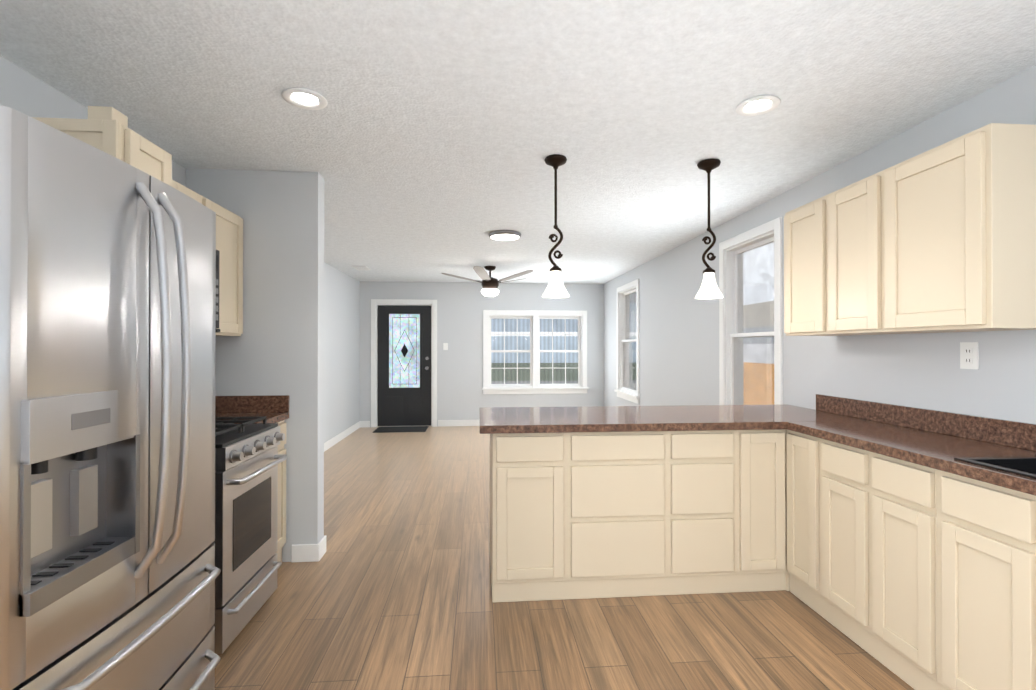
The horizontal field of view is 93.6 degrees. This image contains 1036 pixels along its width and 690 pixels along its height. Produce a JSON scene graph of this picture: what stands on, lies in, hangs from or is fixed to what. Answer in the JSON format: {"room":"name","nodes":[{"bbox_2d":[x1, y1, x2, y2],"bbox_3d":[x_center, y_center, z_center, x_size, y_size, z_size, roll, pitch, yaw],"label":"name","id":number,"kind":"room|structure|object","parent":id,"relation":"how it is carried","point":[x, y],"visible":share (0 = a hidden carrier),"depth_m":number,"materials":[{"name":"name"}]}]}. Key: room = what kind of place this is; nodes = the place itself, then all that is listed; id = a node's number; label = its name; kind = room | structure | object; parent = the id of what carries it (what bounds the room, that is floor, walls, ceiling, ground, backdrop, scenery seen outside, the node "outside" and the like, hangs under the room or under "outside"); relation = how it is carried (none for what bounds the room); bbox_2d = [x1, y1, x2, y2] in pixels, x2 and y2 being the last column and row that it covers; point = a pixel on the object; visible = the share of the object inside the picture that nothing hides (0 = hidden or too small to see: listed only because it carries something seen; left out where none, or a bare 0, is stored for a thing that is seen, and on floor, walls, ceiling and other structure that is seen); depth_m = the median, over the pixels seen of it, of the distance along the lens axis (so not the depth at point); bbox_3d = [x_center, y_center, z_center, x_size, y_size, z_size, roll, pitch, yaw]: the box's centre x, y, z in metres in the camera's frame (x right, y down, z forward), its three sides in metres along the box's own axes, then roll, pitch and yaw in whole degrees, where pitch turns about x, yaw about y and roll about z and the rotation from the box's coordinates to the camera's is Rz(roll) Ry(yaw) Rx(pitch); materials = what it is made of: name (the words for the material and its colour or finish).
{"room":"kitchen","nodes":[
{"label":"kitchen","id":0,"kind":"room"},
{"bbox_2d":[0,55,185,186],"bbox_3d":[-1.961,0.118,0.483,0.330,2.375,4.845,0,0,-5],"label":"wall","id":1,"kind":"structure","parent":0,"point":[23,91],"depth_m":1.93,"materials":[{"name":"grey paint"}]},
{"bbox_2d":[32,106,179,190],"bbox_3d":[-1.640,-0.443,1.805,0.518,0.770,0.287,0,0,-5],"label":"upper cabinet","id":2,"kind":"object","parent":1,"relation":"attached to","point":[107,130],"depth_m":1.70,"materials":[{"name":"beige wood"}]},
{"bbox_2d":[180,184,183,192],"bbox_3d":[-1.755,-0.637,2.108,0.338,0.280,0.319,0,0,-5],"label":"upper cabinet","id":3,"kind":"object","parent":1,"relation":"attached to","point":[181,186],"depth_m":2.32,"materials":[{"name":"beige wood"}]},
{"bbox_2d":[184,186,207,206],"bbox_3d":[-1.773,-0.636,2.331,0.338,0.280,0.319,0,0,-5],"label":"upper cabinet","id":4,"kind":"object","parent":1,"relation":"attached to","point":[187,191],"depth_m":2.44,"materials":[{"name":"beige wood"}]},
{"bbox_2d":[216,250,219,331],"bbox_3d":[-1.702,-0.277,2.226,0.462,0.428,0.550,0,0,-5],"label":"microwave","id":5,"kind":"object","parent":4,"relation":"attached to","point":[217,287],"visible":0.15,"depth_m":2.48,"materials":[{"name":"black metal"}]},
{"bbox_2d":[208,199,242,335],"bbox_3d":[-1.803,-0.414,2.709,0.338,0.720,0.434,0,0,-5],"label":"upper cabinet","id":6,"kind":"object","parent":1,"relation":"attached to","point":[229,226],"depth_m":2.78,"materials":[{"name":"beige wood"}]},
{"bbox_2d":[186,169,323,561],"bbox_3d":[-1.702,0.130,2.994,0.950,2.375,0.120,0,0,-5],"label":"wall","id":7,"kind":"structure","parent":0,"point":[276,347],"depth_m":2.96,"materials":[{"name":"grey paint"}]},
{"bbox_2d":[291,535,325,555],"bbox_3d":[-1.685,1.265,3.058,0.934,0.105,0.014,0,0,-5],"label":"baseboard","id":8,"kind":"structure","parent":7,"relation":"attached to","point":[308,552],"depth_m":2.95,"materials":[{"name":"white wood"}]},
{"bbox_2d":[324,262,359,442],"bbox_3d":[-2.453,0.141,5.469,0.150,2.375,5.175,0,0,-5],"label":"wall","id":9,"kind":"structure","parent":0,"point":[341,351],"depth_m":6.81,"materials":[{"name":"grey paint"}]},
{"bbox_2d":[324,421,360,451],"bbox_3d":[-2.368,1.276,5.456,0.018,0.105,4.905,0,0,-5],"label":"baseboard","id":10,"kind":"structure","parent":9,"relation":"attached to","point":[345,433],"depth_m":6.81,"materials":[{"name":"white wood"}]},
{"bbox_2d":[360,281,603,426],"bbox_3d":[-0.567,0.153,8.142,4.340,2.375,0.150,0,0,-5],"label":"wall","id":11,"kind":"structure","parent":0,"point":[461,306],"depth_m":8.05,"materials":[{"name":"grey paint"}]},
{"bbox_2d":[371,299,436,426],"bbox_3d":[-1.867,0.298,8.028,1.064,2.085,0.168,0,0,-5],"label":"door frame","id":12,"kind":"structure","parent":11,"relation":"attached to","point":[375,303],"depth_m":7.97,"materials":[{"name":"white wood"}]},
{"bbox_2d":[378,305,430,425],"bbox_3d":[-1.863,0.340,7.977,0.870,1.976,0.130,0,0,-5],"label":"front door","id":13,"kind":"structure","parent":11,"relation":"in","point":[404,365],"depth_m":7.99,"materials":[{"name":"black paint"}]},
{"bbox_2d":[443,343,447,349],"bbox_3d":[-1.192,0.025,8.010,0.075,0.115,0.014,0,0,-5],"label":"light switch","id":14,"kind":"object","parent":11,"relation":"attached to","point":[445,346],"visible":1,"depth_m":8.01,"materials":[{"name":"white plastic"}]},
{"bbox_2d":[438,420,479,426],"bbox_3d":[0.058,1.288,8.106,2.758,0.105,0.014,0,0,-5],"label":"baseboard","id":15,"kind":"structure","parent":11,"relation":"attached to","point":[441,423],"depth_m":8.01,"materials":[{"name":"white wood"}]},
{"bbox_2d":[482,310,588,393],"bbox_3d":[0.290,0.118,8.186,1.785,1.395,0.200,0,0,-5],"label":"window","id":16,"kind":"structure","parent":11,"relation":"in","point":[534,386],"depth_m":8.16,"materials":[{"name":"white wood"}]},
{"bbox_2d":[0,0,1035,283],"bbox_3d":[-0.170,-1.087,3.229,4.640,0.060,10.320,0,0,-5],"label":"ceiling","id":17,"kind":"structure","parent":0,"point":[428,138],"depth_m":2.08,"materials":[{"name":"white paint"}]},
{"bbox_2d":[282,88,326,109],"bbox_3d":[-0.913,-1.054,2.085,0.180,0.008,0.180,0,0,-5],"label":"recessed light","id":18,"kind":"object","parent":17,"relation":"in","point":[303,98],"visible":0.98,"depth_m":2.08,"materials":[{"name":"white"}]},
{"bbox_2d":[352,266,370,270],"bbox_3d":[-2.104,-1.033,6.554,0.180,0.016,0.320,0,0,-5],"label":"ceiling vent","id":19,"kind":"object","parent":17,"relation":"in","point":[361,267],"visible":1,"depth_m":6.52,"materials":[{"name":"white metal"}]},
{"bbox_2d":[441,266,532,295],"bbox_3d":[-0.418,-0.843,6.452,1.185,0.397,1.222,0,0,-5],"label":"ceiling fan","id":20,"kind":"object","parent":17,"relation":"hanging from","point":[489,284],"visible":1,"depth_m":6.36,"materials":[{"name":"wood"}]},
{"bbox_2d":[488,230,520,240],"bbox_3d":[-0.123,-1.030,4.587,0.310,0.039,0.310,0,0,-5],"label":"ceiling light","id":21,"kind":"object","parent":17,"relation":"in","point":[505,235],"visible":1,"depth_m":4.50,"materials":[{"name":"white glass"}]},
{"bbox_2d":[542,154,568,297],"bbox_3d":[0.214,-0.666,2.756,0.152,0.783,0.152,0,0,-5],"label":"pendant light","id":22,"kind":"object","parent":17,"relation":"hanging from","point":[555,288],"visible":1,"depth_m":2.74,"materials":[{"name":"brown metal"}]},
{"bbox_2d":[695,158,722,298],"bbox_3d":[1.106,-0.666,2.816,0.152,0.783,0.152,0,0,-5],"label":"pendant light","id":23,"kind":"object","parent":17,"relation":"hanging from","point":[709,289],"visible":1,"depth_m":2.80,"materials":[{"name":"brown metal"}]},
{"bbox_2d":[735,95,780,115],"bbox_3d":[1.057,-1.054,2.144,0.180,0.008,0.180,0,0,-5],"label":"recessed light","id":24,"kind":"object","parent":17,"relation":"in","point":[758,105],"visible":1,"depth_m":2.14,"materials":[{"name":"white plastic"}]},
{"bbox_2d":[215,425,914,689],"bbox_3d":[-0.170,1.348,3.218,4.640,0.060,10.320,0,0,-5],"label":"floor","id":25,"kind":"structure","parent":0,"point":[391,589],"depth_m":2.30,"materials":[{"name":"brown wood"}]},
{"bbox_2d":[0,105,220,689],"bbox_3d":[-1.369,0.429,1.254,0.951,1.760,0.750,0,0,-5],"label":"refrigerator","id":26,"kind":"object","parent":25,"relation":"on","point":[109,572],"visible":1,"depth_m":1.14,"materials":[{"name":"silver metal"}]},
{"bbox_2d":[213,416,286,653],"bbox_3d":[-1.539,0.840,2.229,0.768,0.947,0.550,0,0,-5],"label":"gas range","id":27,"kind":"object","parent":25,"relation":"on","point":[248,458],"visible":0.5,"depth_m":2.17,"materials":[{"name":"silver metal"}]},
{"bbox_2d":[276,420,285,561],"bbox_3d":[-1.676,0.882,2.718,0.593,0.868,0.425,0,0,-5],"label":"base cabinet","id":28,"kind":"object","parent":25,"relation":"on","point":[281,531],"visible":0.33,"depth_m":2.88,"materials":[{"name":"beige wood"}]},
{"bbox_2d":[215,395,289,423],"bbox_3d":[-1.671,0.374,2.718,0.603,0.140,0.429,0,0,-5],"label":"countertop","id":29,"kind":"structure","parent":28,"relation":"on","point":[273,408],"depth_m":2.91,"materials":[{"name":"brown stone"}]},
{"bbox_2d":[373,426,428,432],"bbox_3d":[-1.840,1.332,7.683,0.794,0.011,0.490,0,0,-5],"label":"doormat","id":30,"kind":"object","parent":25,"relation":"on","point":[402,429],"visible":1,"depth_m":7.63,"materials":[{"name":"grey"}]},
{"bbox_2d":[490,432,569,602],"bbox_3d":[0.038,0.882,2.775,0.383,0.868,0.620,0,0,-5],"label":"base cabinet","id":31,"kind":"object","parent":25,"relation":"on","point":[530,472],"depth_m":2.48,"materials":[{"name":"beige wood"}]},
{"bbox_2d":[479,405,786,433],"bbox_3d":[0.572,0.425,2.855,1.590,0.040,0.742,0,0,-5],"label":"countertop","id":32,"kind":"structure","parent":31,"relation":"on","point":[493,420],"depth_m":2.63,"materials":[{"name":"brown stone"}]},
{"bbox_2d":[570,431,673,598],"bbox_3d":[0.492,0.882,2.812,0.529,0.868,0.620,0,0,-5],"label":"base cabinet","id":33,"kind":"object","parent":25,"relation":"on","point":[580,515],"depth_m":2.51,"materials":[{"name":"beige wood"}]},
{"bbox_2d":[674,430,741,594],"bbox_3d":[0.942,0.883,2.848,0.373,0.868,0.620,0,0,-5],"label":"base cabinet","id":34,"kind":"object","parent":25,"relation":"on","point":[707,464],"depth_m":2.55,"materials":[{"name":"beige wood"}]},
{"bbox_2d":[742,429,789,591],"bbox_3d":[1.270,0.883,2.875,0.286,0.868,0.620,0,0,-5],"label":"base cabinet","id":35,"kind":"object","parent":25,"relation":"on","point":[764,452],"depth_m":2.57,"materials":[{"name":"beige wood"}]},
{"bbox_2d":[787,430,814,610],"bbox_3d":[1.670,0.881,2.482,0.488,0.868,0.267,0,0,-5],"label":"base cabinet","id":36,"kind":"object","parent":25,"relation":"on","point":[800,488],"depth_m":2.47,"materials":[{"name":"beige wood"}]},
{"bbox_2d":[811,436,862,648],"bbox_3d":[1.693,0.880,2.199,0.488,0.868,0.300,0,0,-5],"label":"base cabinet","id":37,"kind":"object","parent":25,"relation":"on","point":[836,468],"depth_m":2.20,"materials":[{"name":"beige wood"}]},
{"bbox_2d":[863,450,1035,689],"bbox_3d":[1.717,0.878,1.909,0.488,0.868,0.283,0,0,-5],"label":"base cabinet","id":38,"kind":"object","parent":25,"relation":"on","point":[916,576],"depth_m":1.69,"materials":[{"name":"beige wood"}]},
{"bbox_2d":[723,394,1035,495],"bbox_3d":[1.745,0.452,1.488,0.497,0.308,3.655,0,0,-5],"label":"countertop","id":39,"kind":"structure","parent":38,"relation":"on","point":[999,452],"depth_m":2.05,"materials":[{"name":"brown stone"}]},
{"bbox_2d":[604,65,1035,423],"bbox_3d":[1.918,0.131,3.392,0.150,2.375,10.020,0,0,-5],"label":"wall","id":40,"kind":"structure","parent":0,"point":[678,343],"depth_m":2.81,"materials":[{"name":"grey paint"}]},
{"bbox_2d":[614,279,639,403],"bbox_3d":[1.609,-0.043,6.909,0.200,1.647,1.044,0,0,-5],"label":"living room window","id":41,"kind":"structure","parent":40,"relation":"in","point":[627,344],"depth_m":7.04,"materials":[{"name":"white"}]},
{"bbox_2d":[719,217,782,404],"bbox_3d":[1.858,-0.063,3.819,0.200,1.657,0.904,0,0,-5],"label":"kitchen window","id":42,"kind":"structure","parent":40,"relation":"in","point":[751,316],"depth_m":3.87,"materials":[{"name":"white wood"}]},
{"bbox_2d":[784,123,1035,335],"bbox_3d":[1.760,-0.416,2.287,0.338,0.720,1.151,0,0,-5],"label":"upper cabinet","id":43,"kind":"object","parent":40,"relation":"attached to","point":[941,238],"visible":1,"depth_m":1.94,"materials":[{"name":"beige wood"}]},
{"bbox_2d":[960,342,978,368],"bbox_3d":[1.942,0.046,2.095,0.010,0.115,0.075,0,0,-5],"label":"electrical outlet plate","id":44,"kind":"object","parent":40,"relation":"attached to","point":[969,355],"visible":1,"depth_m":2.09,"materials":[{"name":"white plastic"}]},
{"label":"outside","id":45,"kind":"structure","parent":0,"visible":0},
{"bbox_2d":[491,319,577,383],"bbox_3d":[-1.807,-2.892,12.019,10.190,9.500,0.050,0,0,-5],"label":"window panes","id":46,"kind":"structure","parent":45,"point":[497,360],"depth_m":12.15,"materials":[{"name":"clear glass"}]}
]}

